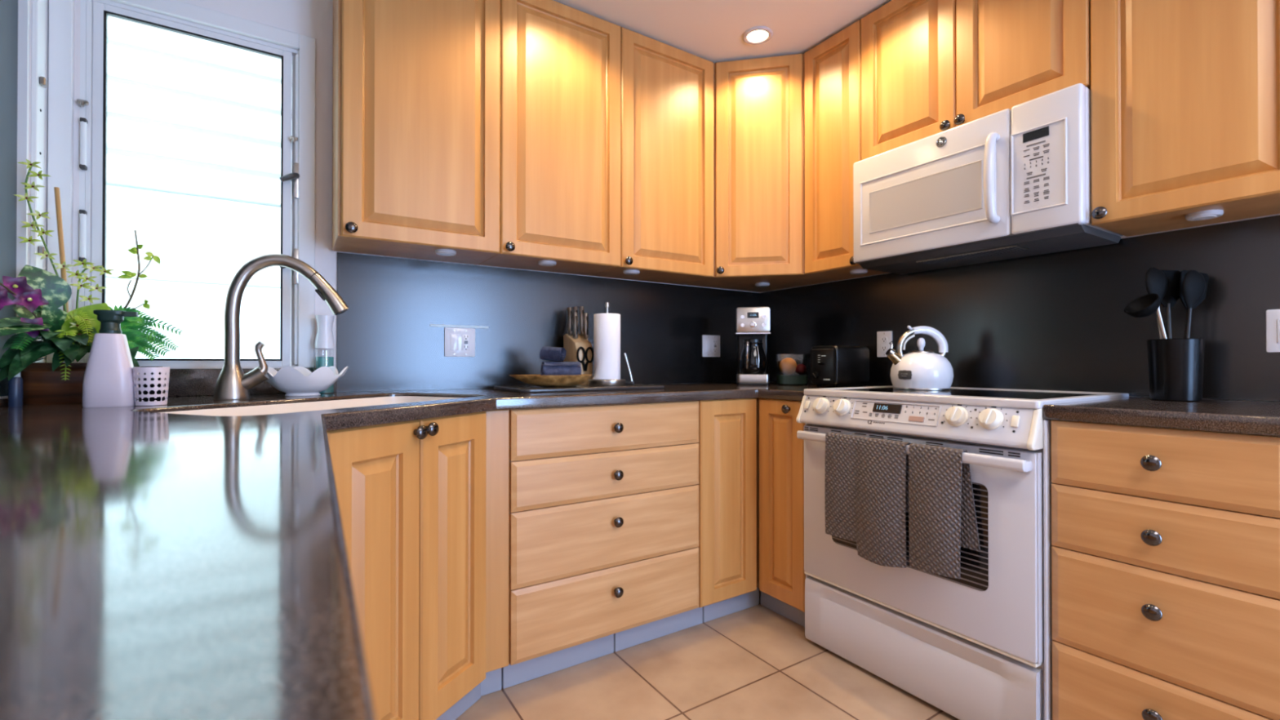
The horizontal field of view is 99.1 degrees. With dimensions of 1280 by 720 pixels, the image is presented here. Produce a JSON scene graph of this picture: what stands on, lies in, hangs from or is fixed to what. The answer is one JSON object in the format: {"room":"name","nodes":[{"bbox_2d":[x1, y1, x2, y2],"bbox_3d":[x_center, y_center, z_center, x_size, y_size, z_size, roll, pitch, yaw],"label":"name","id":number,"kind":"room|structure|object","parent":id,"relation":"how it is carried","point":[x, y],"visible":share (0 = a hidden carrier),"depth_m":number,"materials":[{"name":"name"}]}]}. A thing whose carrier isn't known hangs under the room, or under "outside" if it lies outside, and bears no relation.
{"room":"kitchen","nodes":[
{"label":"kitchen","id":0,"kind":"room"},
{"bbox_2d":[0,0,31,399],"bbox_3d":[-0.445,-0.202,-0.504,0.100,2.464,4.900,0,0,-33],"label":"wall","id":1,"kind":"structure","parent":0,"point":[2,397],"depth_m":1.49,"materials":[{"name":"white paint"}]},
{"bbox_2d":[0,0,48,396],"bbox_3d":[-1.405,-0.594,1.051,0.084,1.369,1.247,0,0,-33],"label":"window","id":2,"kind":"structure","parent":1,"relation":"in","point":[15,15],"depth_m":1.47,"materials":[{"name":"white paint"}]},
{"bbox_2d":[82,333,137,407],"bbox_3d":[-1.301,0.025,1.340,0.094,0.178,0.067,0,0,-27],"label":"bottle","id":3,"kind":"object","parent":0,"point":[110,375],"depth_m":1.32,"materials":[{"name":"white plastic"}]},
{"bbox_2d":[132,367,169,405],"bbox_3d":[-1.231,0.065,1.375,0.071,0.095,0.071,0,0,-27],"label":"basket","id":4,"kind":"object","parent":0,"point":[165,371],"depth_m":1.35,"materials":[{"name":"white plastic"}]},
{"bbox_2d":[72,0,759,392],"bbox_3d":[-0.548,-0.184,2.402,3.070,2.464,0.100,0,0,-33],"label":"wall","id":5,"kind":"structure","parent":0,"point":[313,19],"depth_m":1.96,"materials":[{"name":"white paint"}]},
{"bbox_2d":[46,0,315,367],"bbox_3d":[-1.457,-0.559,1.794,0.665,1.170,0.144,0,0,-33],"label":"window","id":6,"kind":"structure","parent":5,"relation":"in","point":[297,179],"depth_m":1.73,"materials":[{"name":"white paint"}]},
{"bbox_2d":[332,0,500,264],"bbox_3d":[-0.805,-0.900,1.980,0.525,1.014,0.326,0,0,-33],"label":"upper cabinet","id":7,"kind":"object","parent":5,"relation":"attached to","point":[416,83],"visible":1,"depth_m":1.87,"materials":[{"name":"brown wood"}]},
{"bbox_2d":[435,248,456,255],"bbox_3d":[-0.702,-0.388,1.972,0.072,0.014,0.072,0,0,-33],"label":"puck light","id":8,"kind":"object","parent":7,"relation":"attached to","point":[438,251],"visible":1,"depth_m":1.95,"materials":[{"name":"grey plastic"}]},
{"bbox_2d":[336,252,759,392],"bbox_3d":[-0.207,-0.134,2.557,2.126,0.509,0.006,0,0,-33],"label":"backsplash","id":9,"kind":"structure","parent":5,"relation":"attached to","point":[386,340],"depth_m":2.31,"materials":[{"name":"laminate"}]},
{"bbox_2d":[430,324,488,328],"bbox_3d":[-0.731,-0.137,2.215,0.233,0.010,0.003,0,0,-33],"label":"strip","id":10,"kind":"object","parent":9,"relation":"attached to","point":[431,325],"visible":1,"depth_m":2.21,"materials":[{"name":"white"}]},
{"bbox_2d":[444,327,475,356],"bbox_3d":[-0.729,-0.072,2.212,0.122,0.117,0.010,0,0,-33],"label":"wall outlet","id":11,"kind":"object","parent":9,"relation":"attached to","point":[458,342],"visible":1,"depth_m":2.21,"materials":[{"name":"white plastic"}]},
{"bbox_2d":[462,333,470,350],"bbox_3d":[-0.709,-0.071,2.223,0.033,0.066,0.002,0,0,-33],"label":"socket","id":12,"kind":"object","parent":11,"relation":"attached to","point":[465,337],"depth_m":2.22,"materials":[{"name":"white plastic"}]},
{"bbox_2d":[702,334,719,356],"bbox_3d":[0.384,-0.075,2.927,0.122,0.117,0.010,0,0,-33],"label":"wall outlet","id":13,"kind":"object","parent":9,"relation":"attached to","point":[710,344],"visible":1,"depth_m":2.92,"materials":[{"name":"white plastic"}]},
{"bbox_2d":[712,339,717,352],"bbox_3d":[0.404,-0.075,2.938,0.033,0.066,0.002,0,0,-33],"label":"socket","id":14,"kind":"object","parent":13,"relation":"attached to","point":[714,341],"depth_m":2.94,"materials":[{"name":"white plastic"}]},
{"bbox_2d":[478,0,621,275],"bbox_3d":[-0.366,-0.898,2.262,0.516,1.014,0.326,0,0,-33],"label":"upper cabinet","id":15,"kind":"object","parent":5,"relation":"attached to","point":[561,64],"visible":0.99,"depth_m":2.14,"materials":[{"name":"brown wood"}]},
{"bbox_2d":[537,260,556,266],"bbox_3d":[-0.371,-0.386,2.184,0.072,0.014,0.072,0,0,-33],"label":"puck light","id":16,"kind":"object","parent":15,"relation":"attached to","point":[544,263],"visible":1,"depth_m":2.16,"materials":[{"name":"grey plastic"}]},
{"bbox_2d":[589,26,713,284],"bbox_3d":[0.065,-0.896,2.539,0.506,1.014,0.326,0,0,-33],"label":"upper cabinet","id":17,"kind":"object","parent":5,"relation":"attached to","point":[667,91],"visible":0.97,"depth_m":2.42,"materials":[{"name":"brown wood"}]},
{"bbox_2d":[622,269,639,275],"bbox_3d":[-0.038,-0.385,2.400,0.072,0.014,0.072,0,0,-33],"label":"puck light","id":18,"kind":"object","parent":17,"relation":"attached to","point":[630,272],"visible":1,"depth_m":2.38,"materials":[{"name":"grey plastic"}]},
{"bbox_2d":[455,591,959,719],"bbox_3d":[0.777,1.085,0.334,3.070,0.100,5.000,0,0,-33],"label":"floor","id":19,"kind":"structure","parent":0,"point":[753,663],"depth_m":1.75,"materials":[{"name":"tile"}]},
{"bbox_2d":[326,411,486,719],"bbox_3d":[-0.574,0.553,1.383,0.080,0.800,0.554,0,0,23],"label":"base cabinet","id":20,"kind":"object","parent":19,"relation":"on","point":[411,495],"visible":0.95,"depth_m":1.38,"materials":[{"name":"brown wood"}]},
{"bbox_2d":[435,682,480,719],"bbox_3d":[-0.617,0.997,1.407,0.020,0.090,0.610,0,0,23],"label":"baseboard","id":21,"kind":"structure","parent":19,"relation":"on","point":[473,695],"depth_m":1.61,"materials":[{"name":"grey tile"}]},
{"bbox_2d":[485,400,698,672],"bbox_3d":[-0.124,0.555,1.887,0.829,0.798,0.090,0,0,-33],"label":"base cabinet","id":22,"kind":"object","parent":19,"relation":"on","point":[592,512],"visible":0.98,"depth_m":1.83,"materials":[{"name":"brown wood"}]},
{"bbox_2d":[480,586,759,696],"bbox_3d":[-0.009,1.001,2.015,1.225,0.090,0.022,0,0,-33],"label":"toe kick","id":23,"kind":"structure","parent":19,"relation":"on","point":[508,676],"depth_m":1.94,"materials":[{"name":"grey tile"}]},
{"bbox_2d":[697,398,805,612],"bbox_3d":[0.436,0.556,2.119,0.359,0.798,0.305,0,0,-33],"label":"base cabinet","id":24,"kind":"object","parent":19,"relation":"on","point":[751,484],"visible":0.82,"depth_m":2.17,"materials":[{"name":"brown wood"}]},
{"bbox_2d":[760,591,804,626],"bbox_3d":[0.926,0.999,1.717,0.024,0.090,1.485,0,0,-33],"label":"baseboard","id":25,"kind":"structure","parent":19,"relation":"on","point":[778,606],"depth_m":2.23,"materials":[{"name":"grey tile"}]},
{"bbox_2d":[795,385,1128,719],"bbox_3d":[1.065,0.576,1.873,0.703,0.938,0.778,0,0,-33],"label":"electric range","id":26,"kind":"object","parent":19,"relation":"on","point":[977,645],"visible":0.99,"depth_m":1.56,"materials":[{"name":"white metal"}]},
{"bbox_2d":[804,400,809,408],"bbox_3d":[0.613,0.164,2.001,0.016,0.030,0.018,0,0,-33],"label":"rocker switch","id":27,"kind":"object","parent":26,"relation":"attached to","point":[806,403],"depth_m":2.00,"materials":[{"name":"beige plastic"}]},
{"bbox_2d":[824,432,910,568],"bbox_3d":[0.725,0.443,1.758,0.063,0.387,0.294,0,0,-33],"label":"dish towel","id":28,"kind":"object","parent":26,"relation":"hanging from","point":[866,479],"visible":0.95,"depth_m":1.72,"materials":[{"name":"grey fabric"}]},
{"bbox_2d":[854,402,936,420],"bbox_3d":[0.797,0.162,1.719,0.018,0.042,0.269,0,0,-33],"label":"digital display","id":29,"kind":"object","parent":26,"relation":"attached to","point":[863,411],"depth_m":1.71,"materials":[{"name":"grey plastic"}]},
{"bbox_2d":[804,395,1018,432],"bbox_3d":[0.800,0.159,1.717,0.028,0.063,0.691,0,0,-33],"label":"control panel","id":30,"kind":"object","parent":26,"relation":"attached to","point":[926,413],"depth_m":1.64,"materials":[{"name":"white plastic"}]},
{"bbox_2d":[885,325,953,390],"bbox_3d":[1.069,-0.010,2.076,0.215,0.243,0.216,0,0,40],"label":"tea kettle","id":31,"kind":"object","parent":26,"relation":"on","point":[920,369],"visible":1,"depth_m":2.02,"materials":[{"name":"white metal"}]},
{"bbox_2d":[908,443,980,578],"bbox_3d":[0.859,0.431,1.554,0.058,0.364,0.180,0,0,-33],"label":"dish towel","id":32,"kind":"object","parent":26,"relation":"hanging from","point":[942,517],"visible":0.99,"depth_m":1.54,"materials":[{"name":"grey fabric"}]},
{"bbox_2d":[804,385,1128,408],"bbox_3d":[1.087,0.118,1.889,0.653,0.022,0.764,0,0,-33],"label":"cooktop","id":33,"kind":"object","parent":26,"relation":"in","point":[963,397],"depth_m":1.72,"materials":[{"name":"black glass"}]},
{"bbox_2d":[1010,415,1019,426],"bbox_3d":[0.982,0.160,1.427,0.016,0.030,0.018,0,0,-33],"label":"rocker switch","id":34,"kind":"object","parent":26,"relation":"attached to","point":[1015,420],"depth_m":1.43,"materials":[{"name":"beige plastic"}]},
{"bbox_2d":[1050,419,1279,719],"bbox_3d":[1.405,0.552,1.385,0.650,0.798,0.403,0,0,-33],"label":"base cabinet","id":35,"kind":"object","parent":19,"relation":"on","point":[1166,542],"visible":1,"depth_m":1.21,"materials":[{"name":"brown wood"}]},
{"bbox_2d":[1043,396,1279,436],"bbox_3d":[1.421,0.133,1.394,0.644,0.038,0.428,0,0,-33],"label":"countertop","id":36,"kind":"structure","parent":35,"relation":"on","point":[1246,417],"depth_m":1.26,"materials":[{"name":"stone"}]},
{"bbox_2d":[1146,337,1204,401],"bbox_3d":[1.524,0.028,1.554,0.118,0.174,0.118,0,0,27],"label":"utensil crock","id":37,"kind":"object","parent":36,"relation":"on","point":[1175,366],"visible":1,"depth_m":1.51,"materials":[{"name":"black ceramic"}]},
{"bbox_2d":[1124,293,1167,338],"bbox_3d":[1.448,-0.042,1.551,0.142,0.289,0.080,0,0,-21],"label":"ladle","id":38,"kind":"object","parent":37,"relation":"in","point":[1146,305],"visible":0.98,"depth_m":1.54,"materials":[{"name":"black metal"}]},
{"bbox_2d":[1124,293,1160,317],"bbox_3d":[1.416,-0.150,1.538,0.077,0.059,0.082,-15,1,0],"label":"bowl","id":39,"kind":"object","parent":38,"relation":"on","point":[1146,305],"depth_m":1.54,"materials":[{"name":"black plastic"}]},
{"bbox_2d":[1145,267,1168,338],"bbox_3d":[1.483,-0.082,1.564,0.070,0.367,0.019,0,0,2],"label":"serving spoon","id":40,"kind":"object","parent":37,"relation":"in","point":[1156,282],"visible":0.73,"depth_m":1.56,"materials":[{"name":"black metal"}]},
{"bbox_2d":[1145,267,1168,302],"bbox_3d":[1.481,-0.211,1.564,0.064,0.108,0.019,-6,-2,0],"label":"bowl","id":41,"kind":"object","parent":40,"relation":"on","point":[1156,282],"depth_m":1.56,"materials":[{"name":"black plastic"}]},
{"bbox_2d":[1160,270,1180,338],"bbox_3d":[1.531,-0.080,1.574,0.080,0.363,0.029,0,0,0],"label":"slotted turner","id":42,"kind":"object","parent":37,"relation":"in","point":[1171,297],"visible":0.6,"depth_m":1.58,"materials":[{"name":"black plastic"}]},
{"bbox_2d":[1177,270,1208,338],"bbox_3d":[1.582,-0.079,1.567,0.104,0.361,0.016,0,0,-8],"label":"spatula","id":43,"kind":"object","parent":37,"relation":"in","point":[1183,273],"visible":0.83,"depth_m":1.57,"materials":[{"name":"black plastic"}]},
{"bbox_2d":[1182,270,1205,338],"bbox_3d":[1.548,-0.075,1.523,0.058,0.353,0.032,0,0,26],"label":"spoon","id":44,"kind":"object","parent":37,"relation":"in","point":[1193,286],"visible":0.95,"depth_m":1.52,"materials":[{"name":"black plastic"}]},
{"bbox_2d":[1182,270,1205,308],"bbox_3d":[1.547,-0.197,1.526,0.064,0.108,0.019,3,2,0],"label":"bowl","id":45,"kind":"object","parent":44,"relation":"on","point":[1193,286],"depth_m":1.52,"materials":[{"name":"black plastic"}]},
{"bbox_3d":[-0.135,0.544,0.146,0.110,0.798,2.165,0,0,-33],"label":"base cabinet","id":46,"kind":"object","parent":19,"relation":"on","visible":0},
{"bbox_2d":[0,382,868,719],"bbox_3d":[0.345,0.131,1.012,2.868,0.038,3.199,0,0,-33],"label":"countertop","id":47,"kind":"structure","parent":46,"relation":"on","point":[154,566],"depth_m":0.29,"materials":[{"name":"grey stone"}]},
{"bbox_2d":[0,398,8,406],"bbox_3d":[-1.177,0.101,0.739,0.012,0.018,1.986,0,0,-33],"label":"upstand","id":48,"kind":"object","parent":47,"relation":"on","point":[3,402],"visible":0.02,"depth_m":1.33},
{"bbox_2d":[8,372,22,406],"bbox_3d":[-1.529,0.065,1.336,0.024,0.097,0.024,0,0,-33],"label":"bottle","id":49,"kind":"object","parent":47,"relation":"on","point":[15,384],"visible":0.76,"depth_m":1.33,"materials":[{"name":"blue plastic"}]},
{"bbox_2d":[0,159,182,404],"bbox_3d":[-1.465,-0.201,1.468,0.342,0.630,0.319,0,0,-33],"label":"potted plant","id":50,"kind":"object","parent":47,"relation":"on","point":[69,335],"visible":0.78,"depth_m":1.42,"materials":[{"name":"green plant"}]},
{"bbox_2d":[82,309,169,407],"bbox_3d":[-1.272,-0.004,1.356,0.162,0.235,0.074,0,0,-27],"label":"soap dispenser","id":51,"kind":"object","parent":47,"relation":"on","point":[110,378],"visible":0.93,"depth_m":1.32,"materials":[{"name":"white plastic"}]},
{"bbox_2d":[138,366,164,401],"bbox_3d":[-1.231,0.063,1.375,0.044,0.094,0.028,0,0,-33],"label":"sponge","id":52,"kind":"object","parent":51,"relation":"in","point":[152,385],"visible":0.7,"depth_m":1.36,"materials":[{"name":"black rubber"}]},
{"bbox_2d":[163,368,336,396],"bbox_3d":[-1.411,0.072,1.777,0.741,0.088,0.014,0,0,-33],"label":"upstand","id":53,"kind":"object","parent":47,"relation":"on","point":[194,381],"visible":0.36,"depth_m":1.76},
{"bbox_2d":[213,253,349,399],"bbox_3d":[-1.083,-0.103,1.660,0.350,0.437,0.090,0,0,-23],"label":"kitchen faucet","id":54,"kind":"object","parent":47,"relation":"on","point":[232,383],"visible":1,"depth_m":1.61,"materials":[{"name":"silver metal"}]},
{"bbox_2d":[256,366,348,396],"bbox_3d":[-1.085,0.068,1.763,0.255,0.096,0.143,0,0,-19],"label":"shell dish","id":55,"kind":"object","parent":47,"relation":"on","point":[297,381],"visible":0.88,"depth_m":1.73,"materials":[{"name":"white ceramic"}]},
{"bbox_2d":[157,395,462,416],"bbox_3d":[-0.832,0.226,1.522,0.418,0.198,0.798,0,0,23],"label":"sink","id":56,"kind":"object","parent":47,"relation":"in","point":[335,404],"visible":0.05,"depth_m":1.64,"materials":[{"name":"beige ceramic"}]},
{"bbox_2d":[314,315,334,348],"bbox_3d":[-1.104,-0.020,1.911,0.061,0.274,0.061,0,0,-33],"label":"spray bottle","id":57,"kind":"object","parent":47,"relation":"on","point":[324,339],"visible":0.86,"depth_m":1.89,"materials":[{"name":"plastic"}]},
{"bbox_2d":[493,383,665,392],"bbox_3d":[-0.246,0.113,2.255,0.630,0.013,0.360,0,0,-33],"label":"serving board","id":58,"kind":"object","parent":47,"relation":"on","point":[519,388],"visible":0.79,"depth_m":2.10,"materials":[{"name":"grey"}]},
{"bbox_2d":[510,374,591,386],"bbox_3d":[-0.348,0.081,2.137,0.324,0.046,0.190,0,0,-21],"label":"wooden bowl","id":59,"kind":"object","parent":58,"relation":"on","point":[571,380],"visible":0.93,"depth_m":2.07,"materials":[{"name":"brown wood"}]},
{"bbox_2d":[540,361,581,375],"bbox_3d":[-0.314,0.043,2.167,0.153,0.073,0.062,0,0,-17],"label":"cloth","id":60,"kind":"object","parent":59,"relation":"in","point":[548,368],"visible":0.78,"depth_m":2.14,"materials":[{"name":"blue fabric"}]},
{"bbox_2d":[539,346,566,360],"bbox_3d":[-0.345,-0.025,2.162,0.096,0.058,0.058,0,0,15],"label":"cloth","id":61,"kind":"object","parent":60,"relation":"on","point":[553,353],"visible":1,"depth_m":2.14,"materials":[{"name":"blue fabric"}]},
{"bbox_2d":[563,333,592,385],"bbox_3d":[-0.270,-0.004,2.366,0.078,0.221,0.130,0,0,-33],"label":"knife block","id":62,"kind":"object","parent":58,"relation":"on","point":[571,344],"visible":0.56,"depth_m":2.33,"materials":[{"name":"brown wood"}]},
{"bbox_2d":[566,306,573,335],"bbox_3d":[-0.306,-0.168,2.384,0.024,0.126,0.060,0,0,-18],"label":"kitchen knife","id":63,"kind":"object","parent":62,"relation":"in","point":[569,310],"visible":0.99,"depth_m":2.37,"materials":[{"name":"silver metal"}]},
{"bbox_2d":[571,312,577,338],"bbox_3d":[-0.281,-0.148,2.358,0.024,0.117,0.057,0,0,-18],"label":"kitchen knife","id":64,"kind":"object","parent":62,"relation":"in","point":[574,315],"visible":1,"depth_m":2.35,"materials":[{"name":"silver metal"}]},
{"bbox_2d":[572,306,578,334],"bbox_3d":[-0.283,-0.170,2.400,0.024,0.131,0.061,0,0,-18],"label":"kitchen knife","id":65,"kind":"object","parent":62,"relation":"on","point":[575,309],"visible":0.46,"depth_m":2.40,"materials":[{"name":"silver metal"}]},
{"bbox_2d":[577,306,584,336],"bbox_3d":[-0.258,-0.171,2.416,0.024,0.133,0.061,0,0,-18],"label":"kitchen knife","id":66,"kind":"object","parent":62,"relation":"in","point":[581,311],"visible":0.82,"depth_m":2.40,"materials":[{"name":"silver metal"}]},
{"bbox_2d":[576,346,593,371],"bbox_3d":[-0.231,-0.005,2.306,0.084,0.103,0.012,0,0,-33],"label":"scissors","id":67,"kind":"object","parent":62,"relation":"attached to","point":[585,353],"visible":0.95,"depth_m":2.30,"materials":[{"name":"black plastic"}]},
{"bbox_2d":[582,312,588,339],"bbox_3d":[-0.237,-0.147,2.386,0.024,0.117,0.057,0,0,-18],"label":"kitchen knife","id":68,"kind":"object","parent":62,"relation":"in","point":[585,318],"visible":1,"depth_m":2.38,"materials":[{"name":"silver metal"}]},
{"bbox_2d":[588,302,634,386],"bbox_3d":[-0.120,-0.068,2.279,0.190,0.348,0.156,0,0,0],"label":"paper towel holder","id":69,"kind":"object","parent":58,"relation":"on","point":[621,382],"visible":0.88,"depth_m":2.23,"materials":[{"name":"silver metal"}]},
{"bbox_2d":[591,313,620,379],"bbox_3d":[-0.140,-0.055,2.276,0.116,0.271,0.117,0,0,0],"label":"paper towel roll","id":70,"kind":"object","parent":69,"relation":"on","point":[606,326],"visible":0.99,"depth_m":2.23,"materials":[{"name":"white paper"}]},
{"bbox_2d":[735,306,770,385],"bbox_3d":[0.562,-0.067,2.721,0.168,0.378,0.251,0,0,10],"label":"coffee maker","id":71,"kind":"object","parent":47,"relation":"on","point":[753,323],"visible":1,"depth_m":2.65,"materials":[{"name":"silver plastic"}]},
{"bbox_2d":[776,374,808,385],"bbox_3d":[0.744,0.046,2.666,0.159,0.151,0.127,0,0,5],"label":"container","id":72,"kind":"object","parent":47,"relation":"on","point":[782,380],"visible":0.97,"depth_m":2.61,"materials":[{"name":"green plastic"}]},
{"bbox_2d":[779,357,796,374],"bbox_3d":[0.724,0.031,2.666,0.084,0.084,0.084,0,0,-33],"label":"orange","id":73,"kind":"object","parent":72,"relation":"in","point":[788,366],"visible":1,"depth_m":2.64,"materials":[{"name":"orange food"}]},
{"bbox_2d":[795,364,806,374],"bbox_3d":[0.780,0.045,2.646,0.054,0.054,0.054,0,0,-33],"label":"plum","id":74,"kind":"object","parent":72,"relation":"in","point":[801,369],"visible":1,"depth_m":2.63,"materials":[{"name":"red food"}]},
{"bbox_2d":[810,345,869,387],"bbox_3d":[0.890,0.029,2.446,0.246,0.183,0.147,0,0,-33],"label":"toaster","id":75,"kind":"object","parent":47,"relation":"on","point":[833,365],"visible":1,"depth_m":2.38,"materials":[{"name":"black plastic"}]},
{"bbox_2d":[553,0,891,62],"bbox_3d":[0.777,-1.478,0.349,3.070,0.100,5.000,0,0,-33],"label":"ceiling","id":76,"kind":"structure","parent":0,"point":[711,30],"depth_m":2.27,"materials":[{"name":"white paint"}]},
{"bbox_2d":[742,26,773,44],"bbox_3d":[0.513,-1.412,2.378,0.128,0.008,0.128,0,0,-33],"label":"recessed light","id":77,"kind":"object","parent":76,"relation":"in","point":[757,35],"visible":1,"depth_m":2.37,"materials":[{"name":"white glass"}]},
{"bbox_2d":[759,213,1279,402],"bbox_3d":[2.053,-0.192,1.102,0.100,2.464,4.900,0,0,-33],"label":"wall","id":78,"kind":"structure","parent":0,"point":[1123,236],"depth_m":1.69,"materials":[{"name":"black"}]},
{"bbox_2d":[678,53,844,292],"bbox_3d":[0.589,-0.895,2.728,0.596,1.014,0.574,0,0,-33],"label":"upper cabinet","id":79,"kind":"object","parent":78,"relation":"attached to","point":[759,103],"visible":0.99,"depth_m":2.53,"materials":[{"name":"brown wood"}]},
{"bbox_2d":[755,282,769,286],"bbox_3d":[0.624,-0.383,2.782,0.072,0.014,0.072,0,0,-33],"label":"puck light","id":80,"kind":"object","parent":79,"relation":"attached to","point":[759,284],"visible":1,"depth_m":2.76,"materials":[{"name":"grey plastic"}]},
{"bbox_2d":[804,19,886,279],"bbox_3d":[0.937,-0.897,2.436,0.326,1.014,0.291,0,0,-33],"label":"upper cabinet","id":81,"kind":"object","parent":78,"relation":"attached to","point":[832,68],"visible":0.48,"depth_m":2.36,"materials":[{"name":"brown wood"}]},
{"bbox_2d":[849,269,867,274],"bbox_3d":[0.958,-0.385,2.391,0.072,0.014,0.072,0,0,-33],"label":"puck light","id":82,"kind":"object","parent":81,"relation":"attached to","point":[854,271],"visible":1,"depth_m":2.37,"materials":[{"name":"grey plastic"}]},
{"bbox_2d":[861,0,1090,159],"bbox_3d":[1.222,-1.106,1.994,0.326,0.600,0.760,0,0,-33],"label":"upper cabinet","id":83,"kind":"object","parent":78,"relation":"attached to","point":[929,68],"visible":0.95,"depth_m":1.91,"materials":[{"name":"brown wood"}]},
{"bbox_2d":[853,83,1123,274],"bbox_3d":[1.185,-0.585,1.967,0.411,0.432,0.762,0,0,-33],"label":"microwave","id":84,"kind":"object","parent":83,"relation":"attached to","point":[1015,182],"visible":1,"depth_m":1.81,"materials":[{"name":"white plastic"}]},
{"bbox_2d":[1023,140,1049,204],"bbox_3d":[1.209,-0.574,1.665,0.001,0.178,0.068,0,0,-33],"label":"print","id":85,"kind":"object","parent":84,"relation":"attached to","point":[1036,153],"depth_m":1.66,"materials":[{"name":"grey"}]},
{"bbox_2d":[759,214,1279,401],"bbox_3d":[1.388,-0.137,2.037,0.006,0.508,2.593,0,0,-33],"label":"backsplash","id":86,"kind":"structure","parent":78,"relation":"attached to","point":[1058,321],"depth_m":1.89,"materials":[{"name":"laminate"}]},
{"bbox_2d":[876,330,892,357],"bbox_3d":[1.104,-0.072,2.465,0.008,0.117,0.074,0,0,-33],"label":"wall outlet","id":87,"kind":"object","parent":86,"relation":"attached to","point":[883,339],"visible":0.91,"depth_m":2.47,"materials":[{"name":"white plastic"}]},
{"bbox_2d":[880,336,887,343],"bbox_3d":[1.102,-0.091,2.464,0.002,0.033,0.033,0,0,-33],"label":"socket","id":88,"kind":"object","parent":87,"relation":"attached to","point":[883,339],"depth_m":2.46,"materials":[{"name":"white plastic"}]},
{"bbox_2d":[880,344,887,351],"bbox_3d":[1.102,-0.052,2.463,0.002,0.033,0.033,0,0,-33],"label":"socket","id":89,"kind":"object","parent":87,"relation":"attached to","point":[883,347],"depth_m":2.46,"materials":[{"name":"white plastic"}]},
{"bbox_2d":[1266,309,1279,352],"bbox_3d":[1.743,-0.080,1.471,0.008,0.117,0.074,0,0,-33],"label":"wall switch","id":90,"kind":"object","parent":86,"relation":"attached to","point":[1273,316],"visible":1,"depth_m":1.49,"materials":[{"name":"white plastic"}]},
{"bbox_2d":[1090,0,1279,236],"bbox_3d":[1.544,-0.903,1.492,0.326,1.014,0.424,0,0,-33],"label":"upper cabinet","id":91,"kind":"object","parent":78,"relation":"attached to","point":[1185,94],"visible":1,"depth_m":1.44,"materials":[{"name":"brown wood"}]},
{"bbox_2d":[1185,209,1223,221],"bbox_3d":[1.528,-0.391,1.478,0.072,0.014,0.072,0,0,-33],"label":"puck light","id":92,"kind":"object","parent":91,"relation":"attached to","point":[1209,214],"visible":1,"depth_m":1.46,"materials":[{"name":"grey plastic"}]},
{"label":"outside","id":93,"kind":"structure","parent":0,"visible":0},
{"bbox_2d":[106,19,292,288],"bbox_3d":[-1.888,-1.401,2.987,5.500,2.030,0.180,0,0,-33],"label":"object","id":94,"kind":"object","parent":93,"point":[195,239],"depth_m":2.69,"materials":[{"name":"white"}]},
{"bbox_2d":[106,40,292,207],"bbox_3d":[-1.880,-1.587,2.976,5.500,1.560,0.006,0,0,-33],"label":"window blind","id":95,"kind":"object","parent":94,"relation":"attached to","point":[113,115],"depth_m":2.73,"materials":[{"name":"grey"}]},
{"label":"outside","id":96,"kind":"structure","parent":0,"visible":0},
{"bbox_2d":[106,278,291,359],"bbox_3d":[-1.869,0.383,2.946,5.500,1.500,0.250,0,0,-33],"label":"wall","id":97,"kind":"structure","parent":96,"point":[196,309],"depth_m":2.64,"materials":[{"name":"white"}]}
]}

